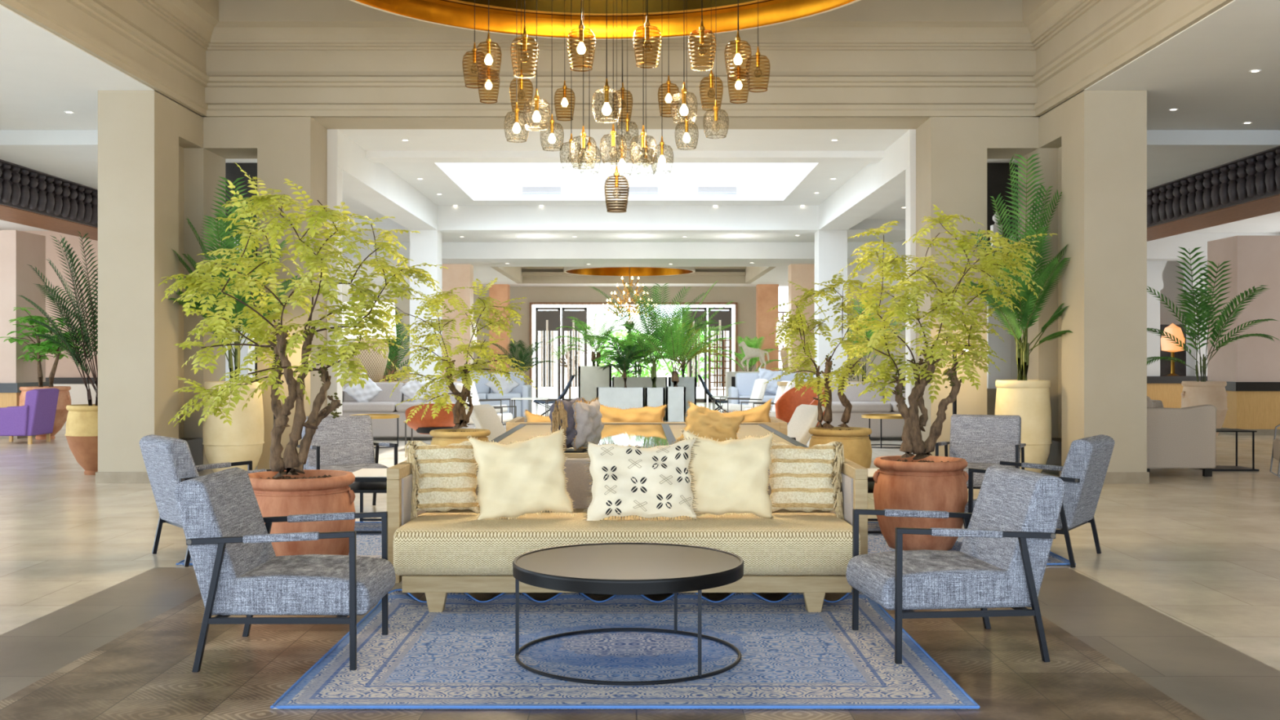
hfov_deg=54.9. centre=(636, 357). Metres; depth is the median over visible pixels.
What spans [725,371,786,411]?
console table
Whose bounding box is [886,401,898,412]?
seat cushion
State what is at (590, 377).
concrete planter
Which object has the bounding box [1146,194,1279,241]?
wall
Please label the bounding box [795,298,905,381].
potted palm
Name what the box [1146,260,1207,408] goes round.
wall
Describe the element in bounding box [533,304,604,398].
flowering tree
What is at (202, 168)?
wall
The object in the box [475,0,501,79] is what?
pendant lamp
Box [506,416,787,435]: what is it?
sofa
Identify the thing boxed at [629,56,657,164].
pendant lamp
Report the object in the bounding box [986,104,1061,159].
wall
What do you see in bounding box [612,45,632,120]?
pendant lamp
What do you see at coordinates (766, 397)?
seat cushion
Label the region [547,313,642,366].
fan palm
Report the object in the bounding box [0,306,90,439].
potted ficus
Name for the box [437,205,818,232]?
beam
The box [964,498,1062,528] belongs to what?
seat cushion
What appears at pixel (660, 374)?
window
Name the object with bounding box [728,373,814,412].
lounge sofa
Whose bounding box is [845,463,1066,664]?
armchair
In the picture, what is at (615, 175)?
pendant lamp
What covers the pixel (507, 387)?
pillow
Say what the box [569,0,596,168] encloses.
pendant lamp
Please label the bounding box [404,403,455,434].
shell chair
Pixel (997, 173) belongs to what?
wall
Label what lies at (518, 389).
cushion
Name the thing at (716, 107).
pendant lamp
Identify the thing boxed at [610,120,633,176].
pendant lamp
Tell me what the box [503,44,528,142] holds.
pendant lamp
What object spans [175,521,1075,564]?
rug
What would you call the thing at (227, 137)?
wall
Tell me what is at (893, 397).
cushion
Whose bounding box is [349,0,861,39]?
ring
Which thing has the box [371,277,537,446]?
potted tree
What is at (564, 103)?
pendant lamp
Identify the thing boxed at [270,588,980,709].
rug
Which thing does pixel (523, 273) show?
trim
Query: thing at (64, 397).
pot
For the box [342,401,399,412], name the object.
seat cushion
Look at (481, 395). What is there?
seat cushion
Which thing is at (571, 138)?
pendant lamp
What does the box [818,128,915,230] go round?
beam
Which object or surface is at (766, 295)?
pillar
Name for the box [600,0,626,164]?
pendant lamp
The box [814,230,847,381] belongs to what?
pillar
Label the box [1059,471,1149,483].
baseboard
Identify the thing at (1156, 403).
armchair
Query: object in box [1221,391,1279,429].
wall
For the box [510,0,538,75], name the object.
pendant lamp
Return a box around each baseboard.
[95,471,150,483]
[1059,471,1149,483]
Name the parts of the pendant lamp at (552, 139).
bulb, cord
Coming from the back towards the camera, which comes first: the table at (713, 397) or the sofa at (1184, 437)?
the table at (713, 397)
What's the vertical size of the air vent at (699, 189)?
0.160 m
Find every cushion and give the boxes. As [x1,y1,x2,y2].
[219,554,395,615]
[307,462,388,484]
[342,382,404,402]
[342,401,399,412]
[395,401,456,412]
[403,382,462,401]
[404,440,479,519]
[457,371,490,393]
[466,426,576,519]
[477,392,488,399]
[487,392,521,399]
[490,371,524,392]
[523,409,551,422]
[549,397,586,450]
[571,396,604,450]
[584,436,702,520]
[600,404,667,422]
[674,400,746,442]
[679,429,774,518]
[721,398,773,422]
[736,373,776,395]
[738,395,775,403]
[768,441,844,519]
[781,373,814,381]
[829,382,884,401]
[831,401,891,412]
[845,549,1024,610]
[883,382,905,402]
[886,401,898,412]
[961,462,1015,487]
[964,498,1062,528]
[1146,395,1153,407]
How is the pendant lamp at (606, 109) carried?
hanging from the ring at (669, 16)
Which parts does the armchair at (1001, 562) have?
leg, leg, cross rail, arm rail, rail, arm rail, leg, backrest, cross rail, leg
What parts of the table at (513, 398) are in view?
leg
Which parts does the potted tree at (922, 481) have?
handle, pot, handle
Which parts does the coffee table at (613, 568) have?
leg, leg, leg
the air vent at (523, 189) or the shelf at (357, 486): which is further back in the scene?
the air vent at (523, 189)
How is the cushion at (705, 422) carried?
on the sofa at (639, 434)
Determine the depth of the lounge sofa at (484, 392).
28.39 m
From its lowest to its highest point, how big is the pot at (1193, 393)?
1.060 m
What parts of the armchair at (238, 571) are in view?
leg, cross rail, backrest, leg, arm rail, rail, arm rail, leg, leg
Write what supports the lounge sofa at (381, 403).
on the floor at (1202, 553)
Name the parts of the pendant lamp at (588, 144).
cord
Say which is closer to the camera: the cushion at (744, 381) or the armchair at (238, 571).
the armchair at (238, 571)
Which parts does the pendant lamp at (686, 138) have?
bulb, cord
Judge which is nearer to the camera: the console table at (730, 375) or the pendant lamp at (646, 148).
the pendant lamp at (646, 148)
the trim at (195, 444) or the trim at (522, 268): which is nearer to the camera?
the trim at (195, 444)
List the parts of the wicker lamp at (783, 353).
lamp shade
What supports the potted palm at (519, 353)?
on the floor at (1202, 553)
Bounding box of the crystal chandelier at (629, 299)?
[602,266,654,334]
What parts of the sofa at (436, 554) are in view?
arm panel, leg, frame, panel, mattress, frame, seat, leg, arm panel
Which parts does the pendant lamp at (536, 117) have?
bulb, cord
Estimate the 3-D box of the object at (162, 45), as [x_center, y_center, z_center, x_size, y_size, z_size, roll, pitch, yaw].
[-5.410,-3.790,5.400,0.320,1.420,20.800,0,0,0]
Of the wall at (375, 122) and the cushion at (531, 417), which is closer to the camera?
the cushion at (531, 417)
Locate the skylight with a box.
[473,163,783,189]
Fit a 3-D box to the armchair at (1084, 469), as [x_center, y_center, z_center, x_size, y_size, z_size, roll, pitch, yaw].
[2.939,1.009,9.001,0.912,0.887,0.760,0,0,34]
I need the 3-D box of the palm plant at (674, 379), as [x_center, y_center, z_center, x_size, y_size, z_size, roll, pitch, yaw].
[0.878,-0.509,28.072,2.569,2.493,2.841,0,0,33]
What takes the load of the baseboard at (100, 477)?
attached to the pillar at (138, 131)
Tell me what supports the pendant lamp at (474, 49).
hanging from the ring at (669, 16)
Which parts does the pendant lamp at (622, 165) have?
bulb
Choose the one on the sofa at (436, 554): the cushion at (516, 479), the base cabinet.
the cushion at (516, 479)
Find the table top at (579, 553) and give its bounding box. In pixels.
[515,543,740,563]
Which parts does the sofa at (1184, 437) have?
leg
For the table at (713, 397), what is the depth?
28.47 m
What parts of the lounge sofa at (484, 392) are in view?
arm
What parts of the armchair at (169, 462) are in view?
leg, backrest, cross rail, leg, arm rail, arm rail, leg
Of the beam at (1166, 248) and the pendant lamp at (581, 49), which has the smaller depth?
the pendant lamp at (581, 49)
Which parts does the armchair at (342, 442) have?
arm rail, leg, backrest, leg, arm rail, leg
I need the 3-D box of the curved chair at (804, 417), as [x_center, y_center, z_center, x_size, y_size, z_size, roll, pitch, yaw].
[1.629,1.015,14.771,1.083,0.876,0.741,0,0,-15]
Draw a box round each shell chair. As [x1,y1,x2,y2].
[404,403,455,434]
[774,382,826,426]
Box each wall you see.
[0,204,97,240]
[0,392,21,407]
[22,231,97,377]
[178,103,257,159]
[178,146,183,438]
[183,147,225,470]
[225,162,257,379]
[311,116,929,128]
[342,284,403,381]
[342,381,462,391]
[403,286,905,385]
[448,163,473,188]
[777,381,888,436]
[783,163,805,188]
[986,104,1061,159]
[986,162,1017,248]
[986,388,996,414]
[1017,147,1057,437]
[1057,146,1061,438]
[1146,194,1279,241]
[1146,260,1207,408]
[1160,260,1186,375]
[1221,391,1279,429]
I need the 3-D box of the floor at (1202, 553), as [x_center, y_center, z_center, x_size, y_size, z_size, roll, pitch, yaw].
[0.000,1.548,17.500,32.000,0.203,45.000,0,0,0]
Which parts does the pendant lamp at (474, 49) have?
lamp shade, cord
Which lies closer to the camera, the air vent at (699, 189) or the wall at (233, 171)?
the wall at (233, 171)
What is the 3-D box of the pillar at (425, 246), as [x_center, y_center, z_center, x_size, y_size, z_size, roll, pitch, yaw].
[-4.320,-0.565,25.300,0.560,4.030,0.600,0,0,0]
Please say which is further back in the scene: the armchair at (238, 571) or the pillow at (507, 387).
the pillow at (507, 387)
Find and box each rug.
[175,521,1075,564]
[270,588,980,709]
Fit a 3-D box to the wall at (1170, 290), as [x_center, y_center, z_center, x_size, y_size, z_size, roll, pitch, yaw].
[13.100,-0.750,32.100,4.200,4.400,0.200,0,0,0]
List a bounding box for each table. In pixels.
[348,468,386,533]
[349,413,399,448]
[403,420,413,444]
[510,397,549,417]
[512,542,743,684]
[711,395,728,410]
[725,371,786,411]
[861,413,903,448]
[867,468,881,533]
[1198,428,1259,471]
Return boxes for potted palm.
[20,231,97,475]
[168,176,302,472]
[353,306,443,381]
[480,340,556,373]
[716,336,781,371]
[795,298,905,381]
[960,153,1072,473]
[1146,246,1279,436]
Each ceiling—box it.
[0,4,203,129]
[0,129,388,231]
[337,128,909,205]
[342,260,905,286]
[347,218,905,242]
[866,129,1279,232]
[1038,0,1279,129]
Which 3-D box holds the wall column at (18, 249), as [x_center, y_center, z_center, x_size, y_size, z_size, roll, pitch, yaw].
[-12.285,-0.410,22.550,2.430,3.720,1.100,0,0,0]
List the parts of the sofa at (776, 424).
frame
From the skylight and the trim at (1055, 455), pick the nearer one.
the trim at (1055, 455)
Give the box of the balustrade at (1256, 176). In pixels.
[1146,146,1279,227]
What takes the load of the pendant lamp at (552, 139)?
hanging from the ring at (669, 16)
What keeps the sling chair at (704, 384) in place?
on the floor at (1202, 553)
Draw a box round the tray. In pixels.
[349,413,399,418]
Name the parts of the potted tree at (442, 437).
pot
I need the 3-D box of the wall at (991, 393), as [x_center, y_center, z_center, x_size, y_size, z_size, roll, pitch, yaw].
[5.550,0.950,17.875,1.300,1.000,0.550,0,0,0]
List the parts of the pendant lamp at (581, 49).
bulb, lamp shade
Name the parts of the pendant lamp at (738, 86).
bulb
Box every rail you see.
[0,382,48,392]
[45,377,97,383]
[1205,380,1279,391]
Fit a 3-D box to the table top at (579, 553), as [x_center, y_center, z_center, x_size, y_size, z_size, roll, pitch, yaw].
[-0.040,1.004,5.940,1.104,0.057,1.104,0,0,0]
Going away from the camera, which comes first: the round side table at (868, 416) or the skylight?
the round side table at (868, 416)
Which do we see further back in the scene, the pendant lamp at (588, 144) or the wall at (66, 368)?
the wall at (66, 368)
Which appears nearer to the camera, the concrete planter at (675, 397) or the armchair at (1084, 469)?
the armchair at (1084, 469)
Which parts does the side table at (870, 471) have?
rail, rail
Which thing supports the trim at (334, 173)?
attached to the column at (293, 148)
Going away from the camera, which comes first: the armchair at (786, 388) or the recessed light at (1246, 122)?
the recessed light at (1246, 122)
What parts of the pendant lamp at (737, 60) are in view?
bulb, lamp shade, cord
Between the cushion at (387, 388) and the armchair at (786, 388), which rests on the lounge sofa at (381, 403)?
the cushion at (387, 388)
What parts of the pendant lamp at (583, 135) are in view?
lamp shade, cord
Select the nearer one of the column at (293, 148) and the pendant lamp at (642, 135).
the pendant lamp at (642, 135)
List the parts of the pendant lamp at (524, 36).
lamp shade, cord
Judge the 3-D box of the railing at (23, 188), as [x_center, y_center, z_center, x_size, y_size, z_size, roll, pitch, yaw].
[-9.355,-2.612,15.500,0.270,0.665,23.000,0,0,0]
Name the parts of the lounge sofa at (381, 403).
arm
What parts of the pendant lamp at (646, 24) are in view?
lamp shade, cord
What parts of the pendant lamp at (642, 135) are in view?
lamp shade, cord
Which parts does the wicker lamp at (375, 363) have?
lamp shade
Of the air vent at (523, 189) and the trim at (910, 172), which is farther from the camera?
the air vent at (523, 189)
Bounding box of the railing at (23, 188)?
[0,159,97,227]
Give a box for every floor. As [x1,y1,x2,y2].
[0,402,1279,719]
[532,386,725,402]
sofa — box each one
[342,382,473,436]
[386,453,867,612]
[457,371,531,417]
[489,423,808,453]
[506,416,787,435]
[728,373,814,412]
[811,382,905,436]
[1146,395,1216,476]
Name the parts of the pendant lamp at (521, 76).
lamp shade, cord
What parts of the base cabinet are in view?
door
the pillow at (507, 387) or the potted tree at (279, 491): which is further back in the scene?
the pillow at (507, 387)
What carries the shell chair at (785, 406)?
on the floor at (1202, 553)
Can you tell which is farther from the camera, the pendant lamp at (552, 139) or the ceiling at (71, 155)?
the ceiling at (71, 155)
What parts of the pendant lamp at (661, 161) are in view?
bulb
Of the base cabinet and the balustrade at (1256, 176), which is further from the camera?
the base cabinet
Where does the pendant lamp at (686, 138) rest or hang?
hanging from the ring at (669, 16)
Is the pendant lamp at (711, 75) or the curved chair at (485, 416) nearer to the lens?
the pendant lamp at (711, 75)
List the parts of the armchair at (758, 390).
frame, seat, frame, backrest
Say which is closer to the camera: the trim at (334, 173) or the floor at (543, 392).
the trim at (334, 173)
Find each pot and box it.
[18,386,71,439]
[64,404,97,436]
[66,435,97,475]
[202,381,264,472]
[995,379,1052,473]
[1180,381,1227,436]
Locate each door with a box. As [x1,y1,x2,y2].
[535,307,586,401]
[681,307,731,402]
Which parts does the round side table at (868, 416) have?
leg, leg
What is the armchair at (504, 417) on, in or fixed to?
on the floor at (1202, 553)
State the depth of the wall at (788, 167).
23.32 m
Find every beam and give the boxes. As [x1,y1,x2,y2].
[327,128,437,230]
[342,232,1279,260]
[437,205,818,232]
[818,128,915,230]
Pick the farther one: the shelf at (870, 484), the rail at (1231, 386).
the rail at (1231, 386)
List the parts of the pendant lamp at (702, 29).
lamp shade, cord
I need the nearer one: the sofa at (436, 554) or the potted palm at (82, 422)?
the sofa at (436, 554)
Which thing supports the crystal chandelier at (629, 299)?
hanging from the ring at (596, 271)
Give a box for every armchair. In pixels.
[0,387,59,444]
[139,434,286,567]
[173,466,395,672]
[297,414,397,505]
[455,383,516,425]
[460,379,510,413]
[720,378,768,413]
[741,380,795,417]
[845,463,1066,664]
[935,414,1026,488]
[964,434,1114,567]
[1151,400,1163,407]
[1269,424,1279,477]
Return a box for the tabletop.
[861,413,903,418]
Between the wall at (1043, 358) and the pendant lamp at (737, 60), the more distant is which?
the wall at (1043, 358)
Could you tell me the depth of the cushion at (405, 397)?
22.12 m
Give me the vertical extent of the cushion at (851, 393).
0.358 m
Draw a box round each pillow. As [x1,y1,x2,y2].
[343,372,382,402]
[399,369,435,402]
[484,368,519,393]
[758,367,783,394]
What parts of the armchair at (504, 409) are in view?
backrest, frame, frame, seat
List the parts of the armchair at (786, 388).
frame, seat, backrest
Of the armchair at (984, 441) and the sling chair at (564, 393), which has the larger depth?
the sling chair at (564, 393)
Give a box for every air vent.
[520,186,563,194]
[617,186,660,194]
[695,186,738,194]
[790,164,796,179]
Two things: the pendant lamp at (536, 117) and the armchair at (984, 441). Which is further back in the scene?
the armchair at (984, 441)
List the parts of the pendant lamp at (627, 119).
cord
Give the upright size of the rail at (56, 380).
0.170 m
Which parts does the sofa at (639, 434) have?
panel, glass panel, panel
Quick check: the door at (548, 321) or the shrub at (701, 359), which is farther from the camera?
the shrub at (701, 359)
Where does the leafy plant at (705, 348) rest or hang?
in the concrete planter at (690, 383)
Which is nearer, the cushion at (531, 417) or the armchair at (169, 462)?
the armchair at (169, 462)
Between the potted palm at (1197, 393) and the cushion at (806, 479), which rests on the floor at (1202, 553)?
the potted palm at (1197, 393)
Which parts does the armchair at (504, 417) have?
backrest, frame, seat, frame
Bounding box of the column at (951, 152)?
[915,116,986,457]
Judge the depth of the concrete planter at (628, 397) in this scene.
28.00 m
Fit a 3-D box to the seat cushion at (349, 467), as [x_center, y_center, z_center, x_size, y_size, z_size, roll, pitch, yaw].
[-2.690,1.106,11.544,0.650,0.188,0.716,0,0,-28]
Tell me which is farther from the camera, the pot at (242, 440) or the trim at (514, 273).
the trim at (514, 273)
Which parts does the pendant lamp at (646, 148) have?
cord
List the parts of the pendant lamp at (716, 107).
cord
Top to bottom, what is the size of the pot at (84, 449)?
0.490 m
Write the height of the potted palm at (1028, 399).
3.939 m
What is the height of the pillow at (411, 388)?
0.712 m
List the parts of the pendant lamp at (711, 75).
lamp shade, cord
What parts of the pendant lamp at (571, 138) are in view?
cord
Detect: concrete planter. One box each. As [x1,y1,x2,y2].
[578,365,611,402]
[596,386,644,409]
[612,377,666,418]
[644,386,664,421]
[665,386,685,421]
[668,377,696,416]
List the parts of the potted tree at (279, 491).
pot, handle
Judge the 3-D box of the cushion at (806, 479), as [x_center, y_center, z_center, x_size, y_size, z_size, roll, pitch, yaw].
[1.049,0.787,7.657,0.487,0.532,0.249,0,0,12]
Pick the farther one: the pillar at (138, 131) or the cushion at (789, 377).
the cushion at (789, 377)
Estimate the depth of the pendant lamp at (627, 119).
12.24 m
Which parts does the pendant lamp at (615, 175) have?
lamp shade, cord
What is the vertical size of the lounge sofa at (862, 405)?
0.998 m
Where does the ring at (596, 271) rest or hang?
attached to the ceiling
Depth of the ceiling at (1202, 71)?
13.36 m
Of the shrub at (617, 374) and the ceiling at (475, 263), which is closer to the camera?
the ceiling at (475, 263)
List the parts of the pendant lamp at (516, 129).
cord, bulb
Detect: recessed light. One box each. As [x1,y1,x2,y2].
[63,111,74,113]
[1168,108,1178,111]
[1242,121,1252,124]
[1248,69,1261,72]
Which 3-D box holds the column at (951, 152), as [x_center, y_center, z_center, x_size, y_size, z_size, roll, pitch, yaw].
[4.130,-0.815,16.225,0.720,4.530,0.850,0,0,0]
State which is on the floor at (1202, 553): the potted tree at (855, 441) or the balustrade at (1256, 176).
the potted tree at (855, 441)
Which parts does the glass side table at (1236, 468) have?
leg, glass, leg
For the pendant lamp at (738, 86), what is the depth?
12.23 m
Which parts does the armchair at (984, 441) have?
leg, arm rail, leg, backrest, leg, leg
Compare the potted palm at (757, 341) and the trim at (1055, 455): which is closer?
the trim at (1055, 455)
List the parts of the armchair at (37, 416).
leg, arm, leg, backrest, leg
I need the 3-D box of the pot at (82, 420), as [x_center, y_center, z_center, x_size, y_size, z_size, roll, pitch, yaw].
[-6.720,0.775,15.300,0.680,0.370,0.680,0,0,0]
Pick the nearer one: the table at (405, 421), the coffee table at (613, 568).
the coffee table at (613, 568)
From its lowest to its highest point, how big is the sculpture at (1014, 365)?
2.250 m
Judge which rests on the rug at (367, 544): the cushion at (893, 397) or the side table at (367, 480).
the side table at (367, 480)
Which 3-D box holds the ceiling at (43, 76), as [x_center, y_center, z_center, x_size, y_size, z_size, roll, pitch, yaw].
[-10.275,-3.110,5.830,9.450,0.080,21.660,0,0,0]
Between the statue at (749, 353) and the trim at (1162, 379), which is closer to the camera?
the trim at (1162, 379)
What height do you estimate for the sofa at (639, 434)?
0.780 m
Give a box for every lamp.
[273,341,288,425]
[342,301,396,382]
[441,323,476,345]
[462,0,486,88]
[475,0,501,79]
[477,65,499,103]
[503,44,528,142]
[509,0,533,110]
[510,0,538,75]
[523,0,550,131]
[540,0,564,151]
[554,0,575,120]
[560,83,582,168]
[567,0,595,71]
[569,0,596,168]
[577,108,600,173]
[591,0,622,121]
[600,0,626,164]
[604,0,629,212]
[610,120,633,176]
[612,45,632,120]
[617,0,638,148]
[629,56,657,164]
[633,0,661,64]
[634,0,657,175]
[650,121,673,173]
[657,58,679,117]
[670,23,697,123]
[675,57,698,150]
[688,0,715,67]
[699,0,723,108]
[703,53,728,137]
[724,4,751,78]
[727,64,750,103]
[746,0,770,92]
[775,321,788,371]
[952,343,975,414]
[1160,323,1185,375]
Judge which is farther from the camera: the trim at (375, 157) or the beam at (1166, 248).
the beam at (1166, 248)
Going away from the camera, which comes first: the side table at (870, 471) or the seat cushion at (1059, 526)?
the seat cushion at (1059, 526)
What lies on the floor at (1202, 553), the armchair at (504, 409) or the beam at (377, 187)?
the armchair at (504, 409)
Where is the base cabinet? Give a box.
[53,383,97,422]
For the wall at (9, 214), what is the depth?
20.76 m
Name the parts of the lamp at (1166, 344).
lamp shade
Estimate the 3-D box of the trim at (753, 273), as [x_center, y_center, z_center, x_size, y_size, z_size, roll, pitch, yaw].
[3.415,-2.560,34.450,0.170,0.580,7.100,0,0,0]
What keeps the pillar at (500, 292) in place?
on the floor at (1202, 553)
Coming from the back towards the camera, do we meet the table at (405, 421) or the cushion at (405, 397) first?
the cushion at (405, 397)
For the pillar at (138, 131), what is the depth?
14.19 m
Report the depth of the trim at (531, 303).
39.50 m
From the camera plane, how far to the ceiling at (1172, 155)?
17.47 m
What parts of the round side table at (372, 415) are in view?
leg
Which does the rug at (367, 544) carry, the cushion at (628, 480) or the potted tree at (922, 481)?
the potted tree at (922, 481)
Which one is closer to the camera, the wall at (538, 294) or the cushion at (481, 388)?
the cushion at (481, 388)
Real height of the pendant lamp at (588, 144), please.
2.209 m
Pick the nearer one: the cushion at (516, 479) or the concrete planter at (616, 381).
the cushion at (516, 479)
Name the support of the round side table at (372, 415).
on the floor at (1202, 553)
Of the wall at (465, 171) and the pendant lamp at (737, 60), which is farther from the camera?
the wall at (465, 171)
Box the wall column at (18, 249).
[0,230,45,382]
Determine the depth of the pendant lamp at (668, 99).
12.60 m
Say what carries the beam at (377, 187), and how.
attached to the ceiling at (370, 140)
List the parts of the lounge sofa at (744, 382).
arm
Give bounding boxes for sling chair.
[533,374,575,415]
[697,374,727,411]
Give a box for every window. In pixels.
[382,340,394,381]
[532,318,786,386]
[709,339,731,395]
[778,311,787,370]
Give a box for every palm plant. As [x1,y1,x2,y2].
[582,282,718,387]
[622,282,744,386]
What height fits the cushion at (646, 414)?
0.520 m
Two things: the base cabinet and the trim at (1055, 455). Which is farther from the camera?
the base cabinet
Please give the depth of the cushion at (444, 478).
7.60 m
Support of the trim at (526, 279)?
attached to the ceiling
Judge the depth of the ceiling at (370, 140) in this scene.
18.16 m
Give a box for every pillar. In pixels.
[97,90,178,471]
[409,230,441,381]
[442,263,473,381]
[488,284,510,373]
[755,284,778,371]
[788,263,814,373]
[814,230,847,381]
[1061,89,1146,471]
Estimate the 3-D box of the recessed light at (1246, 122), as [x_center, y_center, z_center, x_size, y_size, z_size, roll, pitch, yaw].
[7.989,-3.066,16.135,0.120,0.008,0.120,0,0,0]
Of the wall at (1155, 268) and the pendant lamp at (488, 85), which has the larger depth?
the wall at (1155, 268)
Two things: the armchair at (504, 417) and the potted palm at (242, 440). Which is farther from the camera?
the armchair at (504, 417)
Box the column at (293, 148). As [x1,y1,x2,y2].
[257,116,327,469]
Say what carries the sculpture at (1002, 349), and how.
on the wall at (991, 393)
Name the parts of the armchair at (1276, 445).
seat, loop arm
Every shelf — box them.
[348,481,386,493]
[867,481,875,493]
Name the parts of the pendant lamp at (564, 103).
cord, bulb, lamp shade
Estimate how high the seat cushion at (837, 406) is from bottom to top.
0.160 m
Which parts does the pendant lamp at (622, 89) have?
cord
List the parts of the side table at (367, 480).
leg, rail, rail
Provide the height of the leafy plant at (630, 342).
1.159 m
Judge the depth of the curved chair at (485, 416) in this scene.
14.79 m
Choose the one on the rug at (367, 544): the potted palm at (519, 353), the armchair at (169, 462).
the armchair at (169, 462)
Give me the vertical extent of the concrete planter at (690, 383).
0.980 m
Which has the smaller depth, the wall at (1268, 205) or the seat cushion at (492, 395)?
the wall at (1268, 205)
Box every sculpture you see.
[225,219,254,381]
[986,212,1011,388]
[1008,235,1017,379]
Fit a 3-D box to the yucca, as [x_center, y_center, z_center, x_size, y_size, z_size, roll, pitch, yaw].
[-0.285,0.199,28.348,1.282,1.108,1.379,0,0,0]
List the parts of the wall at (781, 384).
panel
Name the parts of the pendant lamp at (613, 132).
lamp shade, cord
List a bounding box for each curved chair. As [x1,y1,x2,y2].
[466,404,506,441]
[786,404,825,444]
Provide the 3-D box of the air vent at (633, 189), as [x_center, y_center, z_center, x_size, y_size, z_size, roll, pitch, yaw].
[0.040,-3.270,24.180,0.840,0.160,0.020,0,0,0]
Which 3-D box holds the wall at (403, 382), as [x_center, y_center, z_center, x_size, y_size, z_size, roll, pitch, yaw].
[-5.150,0.950,22.775,4.160,1.000,0.450,0,0,0]
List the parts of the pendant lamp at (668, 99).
bulb, lamp shade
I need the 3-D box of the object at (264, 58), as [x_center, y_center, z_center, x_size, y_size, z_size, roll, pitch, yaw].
[-0.200,-3.790,15.660,10.700,1.420,0.320,0,0,0]
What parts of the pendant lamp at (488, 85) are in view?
bulb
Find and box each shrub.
[587,328,663,379]
[651,320,728,382]
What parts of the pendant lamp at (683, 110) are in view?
lamp shade, cord, bulb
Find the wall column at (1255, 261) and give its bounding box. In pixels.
[1207,235,1279,382]
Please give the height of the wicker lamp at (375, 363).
1.460 m
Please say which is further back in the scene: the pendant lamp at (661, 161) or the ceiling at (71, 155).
the ceiling at (71, 155)
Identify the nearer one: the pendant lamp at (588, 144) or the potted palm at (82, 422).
the pendant lamp at (588, 144)
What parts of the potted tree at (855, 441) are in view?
pot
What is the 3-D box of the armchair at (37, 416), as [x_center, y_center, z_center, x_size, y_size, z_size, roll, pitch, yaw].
[-10.402,0.990,20.900,0.896,0.920,0.840,0,0,0]
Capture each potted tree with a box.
[158,162,448,556]
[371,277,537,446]
[764,272,902,468]
[835,204,1057,550]
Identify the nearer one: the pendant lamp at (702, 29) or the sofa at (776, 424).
the pendant lamp at (702, 29)
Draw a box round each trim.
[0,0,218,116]
[179,437,203,471]
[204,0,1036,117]
[327,166,342,415]
[365,151,884,163]
[491,266,522,283]
[521,266,746,269]
[521,271,746,275]
[522,269,745,283]
[529,302,737,402]
[745,266,775,283]
[905,166,915,455]
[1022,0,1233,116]
[1041,437,1061,475]
[1146,375,1207,383]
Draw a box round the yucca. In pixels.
[598,342,648,387]
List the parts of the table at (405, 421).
leg, leg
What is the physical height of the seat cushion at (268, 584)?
0.188 m
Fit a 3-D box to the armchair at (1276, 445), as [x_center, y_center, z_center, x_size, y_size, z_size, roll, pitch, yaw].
[7.990,1.026,14.585,0.820,0.822,0.690,0,0,20]
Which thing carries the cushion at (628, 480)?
on the sofa at (436, 554)
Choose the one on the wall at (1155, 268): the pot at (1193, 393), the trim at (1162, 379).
the trim at (1162, 379)
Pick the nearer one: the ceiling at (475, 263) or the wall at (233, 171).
the wall at (233, 171)
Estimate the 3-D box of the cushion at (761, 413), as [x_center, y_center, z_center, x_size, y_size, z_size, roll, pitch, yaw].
[1.010,0.739,12.558,0.879,0.656,0.227,0,0,-1]
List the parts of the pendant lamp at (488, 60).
lamp shade, cord, bulb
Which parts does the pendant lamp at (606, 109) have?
bulb, lamp shade, cord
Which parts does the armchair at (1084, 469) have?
leg, arm rail, arm rail, rail, leg, cross rail, backrest, leg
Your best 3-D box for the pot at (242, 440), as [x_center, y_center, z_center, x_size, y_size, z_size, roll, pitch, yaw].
[-4.950,0.875,15.150,0.721,1.150,0.721,0,0,0]
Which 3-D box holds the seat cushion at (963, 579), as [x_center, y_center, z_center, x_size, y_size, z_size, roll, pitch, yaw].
[1.482,1.106,6.183,0.716,0.188,0.650,0,0,-6]
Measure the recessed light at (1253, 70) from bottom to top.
0.008 m
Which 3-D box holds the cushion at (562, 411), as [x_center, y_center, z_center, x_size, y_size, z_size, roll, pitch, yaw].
[-0.481,0.528,8.726,0.198,0.484,0.429,0,0,28]
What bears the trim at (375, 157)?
attached to the ceiling at (370, 140)
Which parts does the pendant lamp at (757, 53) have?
cord, lamp shade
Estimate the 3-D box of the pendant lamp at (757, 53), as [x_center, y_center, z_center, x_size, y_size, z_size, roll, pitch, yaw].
[1.107,-3.209,11.250,0.225,1.551,0.225,0,0,0]
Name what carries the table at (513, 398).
on the floor at (1202, 553)
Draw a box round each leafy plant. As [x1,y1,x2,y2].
[591,333,681,377]
[644,322,724,377]
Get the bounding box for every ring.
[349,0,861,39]
[564,266,695,275]
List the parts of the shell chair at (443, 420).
seat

